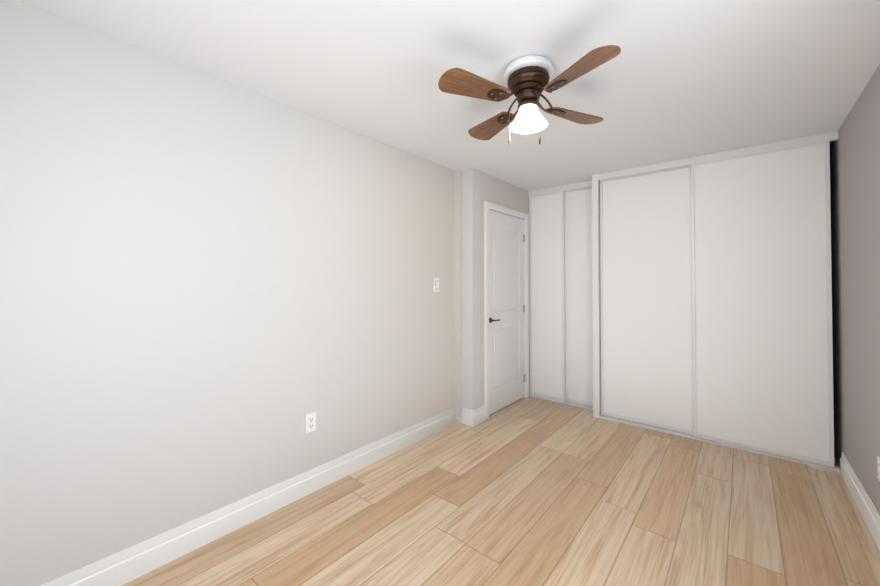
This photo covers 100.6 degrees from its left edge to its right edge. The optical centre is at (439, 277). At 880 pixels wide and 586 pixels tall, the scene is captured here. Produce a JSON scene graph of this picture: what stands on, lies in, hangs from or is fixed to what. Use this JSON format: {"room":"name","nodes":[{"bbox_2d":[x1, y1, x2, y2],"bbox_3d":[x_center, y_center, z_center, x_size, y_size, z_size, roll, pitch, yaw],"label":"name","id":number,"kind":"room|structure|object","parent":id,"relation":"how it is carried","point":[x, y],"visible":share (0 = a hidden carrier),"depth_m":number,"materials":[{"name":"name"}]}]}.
{"room":"empty bedroom","nodes":[
{"label":"empty bedroom","id":0,"kind":"room"},
{"bbox_2d":[0,0,453,585],"bbox_3d":[-0.991,0.157,2.222,0.120,2.400,3.474,-1,-1,40],"label":"wall","id":1,"kind":"structure","parent":0,"point":[214,292],"depth_m":1.79,"materials":[{"name":"paint"}]},
{"bbox_2d":[41,407,455,585],"bbox_3d":[-0.900,1.286,2.208,0.017,0.142,3.354,-1,-1,40],"label":"baseboard","id":2,"kind":"structure","parent":1,"relation":"attached to","point":[123,567],"depth_m":1.95,"materials":[{"name":"white wood"}]},
{"bbox_2d":[305,412,315,432],"bbox_3d":[-0.818,0.919,2.318,0.010,0.116,0.072,-1,-1,40],"label":"electrical outlet","id":3,"kind":"object","parent":1,"relation":"attached to","point":[310,422],"visible":1,"depth_m":2.31,"materials":[{"name":"white plastic"}]},
{"bbox_2d":[433,278,438,291],"bbox_3d":[-0.031,0.067,3.276,0.010,0.120,0.072,-1,-1,40],"label":"light switch","id":4,"kind":"object","parent":1,"relation":"attached to","point":[436,285],"visible":1,"depth_m":3.27,"materials":[{"name":"white plastic"}]},
{"bbox_2d":[15,0,879,190],"bbox_3d":[0.636,-1.096,2.034,2.885,0.100,5.240,-1,-1,40],"label":"ceiling","id":5,"kind":"structure","parent":0,"point":[676,80],"depth_m":1.79,"materials":[{"name":"white paint"}]},
{"bbox_2d":[438,45,620,144],"bbox_3d":[0.440,-0.839,1.822,0.746,0.419,0.746,0,-1,18],"label":"ceiling fan","id":6,"kind":"object","parent":5,"relation":"attached to","point":[527,78],"visible":1,"depth_m":1.75,"materials":[{"name":"brown wood"}]},
{"bbox_2d":[454,169,461,423],"bbox_3d":[-0.084,0.179,3.734,0.780,2.400,0.100,-1,-1,40],"label":"wall","id":7,"kind":"structure","parent":0,"point":[458,291],"depth_m":3.45,"materials":[{"name":"paint"}]},
{"bbox_2d":[462,168,479,409],"bbox_3d":[0.227,0.176,3.546,0.300,2.400,0.120,-1,-1,40],"label":"wall","id":8,"kind":"structure","parent":0,"point":[470,288],"depth_m":3.45,"materials":[{"name":"white paint"}]},
{"bbox_2d":[122,396,879,585],"bbox_3d":[0.636,1.404,1.999,2.885,0.100,5.240,-1,-1,40],"label":"floor","id":9,"kind":"structure","parent":0,"point":[530,491],"depth_m":2.04,"materials":[{"name":"laminate"}]},
{"bbox_2d":[480,171,529,406],"bbox_3d":[0.861,0.185,4.167,0.120,2.400,1.646,-1,-1,40],"label":"wall","id":10,"kind":"structure","parent":0,"point":[496,191],"depth_m":3.63,"materials":[{"name":"paint"}]},
{"bbox_2d":[484,201,528,419],"bbox_3d":[0.689,0.322,3.941,0.141,2.120,0.930,-1,-1,40],"label":"door frame","id":11,"kind":"structure","parent":10,"relation":"attached to","point":[492,206],"depth_m":3.68,"materials":[{"name":"white wood"}]},
{"bbox_2d":[489,210,524,414],"bbox_3d":[0.726,0.348,3.917,0.088,2.047,0.814,-1,-1,40],"label":"door","id":12,"kind":"structure","parent":10,"relation":"in","point":[506,310],"depth_m":3.91,"materials":[{"name":"white wood"}]},
{"bbox_2d":[528,180,592,409],"bbox_3d":[1.363,0.183,4.062,0.785,2.400,0.075,-1,-1,40],"label":"trim","id":13,"kind":"structure","parent":10,"relation":"attached to","point":[562,188],"depth_m":4.03,"materials":[{"name":"white wood"}]},
{"bbox_2d":[529,191,564,401],"bbox_3d":[1.213,0.195,4.163,0.414,2.341,0.022,-1,-1,40],"label":"closet door","id":14,"kind":"structure","parent":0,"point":[547,294],"depth_m":4.15,"materials":[{"name":"white wood"}]},
{"bbox_2d":[592,174,600,417],"bbox_3d":[1.761,0.181,3.884,0.055,2.400,0.690,-1,-1,40],"label":"wall","id":15,"kind":"structure","parent":0,"point":[596,298],"depth_m":3.62,"materials":[{"name":"white paint"}]},
{"bbox_2d":[564,186,592,406],"bbox_3d":[1.512,0.192,3.961,0.414,2.341,0.022,-1,-1,40],"label":"closet door","id":16,"kind":"structure","parent":15,"relation":"in","point":[578,299],"depth_m":3.96,"materials":[{"name":"white wood"}]},
{"bbox_2d":[600,165,692,434],"bbox_3d":[1.919,0.184,3.374,0.829,2.341,0.022,-1,-1,40],"label":"closet door","id":17,"kind":"structure","parent":15,"relation":"in","point":[646,301],"depth_m":3.37,"materials":[{"name":"white wood"}]},
{"bbox_2d":[691,141,834,467],"bbox_3d":[2.474,0.177,2.867,0.823,2.341,0.022,-1,-1,40],"label":"closet door","id":18,"kind":"structure","parent":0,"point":[762,348],"depth_m":2.83,"materials":[{"name":"white wood"}]},
{"bbox_2d":[830,64,879,513],"bbox_3d":[1.700,0.142,1.133,0.120,2.400,5.240,-1,-1,40],"label":"wall","id":19,"kind":"structure","parent":0,"point":[855,197],"depth_m":2.17,"materials":[{"name":"grey paint"}]},
{"bbox_2d":[598,131,839,471],"bbox_3d":[2.210,0.170,3.111,1.625,2.400,0.075,-1,-1,40],"label":"trim","id":20,"kind":"structure","parent":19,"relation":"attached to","point":[811,139],"depth_m":2.98,"materials":[{"name":"white wood"}]},
{"bbox_2d":[840,452,879,549],"bbox_3d":[1.426,1.267,0.895,0.017,0.142,4.310,-1,-1,40],"label":"baseboard","id":21,"kind":"structure","parent":19,"relation":"attached to","point":[866,507],"depth_m":2.09,"materials":[{"name":"white wood"}]},
{"bbox_2d":[877,455,879,480],"bbox_3d":[2.212,0.967,1.839,0.010,0.116,0.072,-1,-1,40],"label":"electrical outlet","id":22,"kind":"object","parent":19,"relation":"attached to","point":[878,464],"visible":1,"depth_m":1.84,"materials":[{"name":"white plastic"}]}
]}

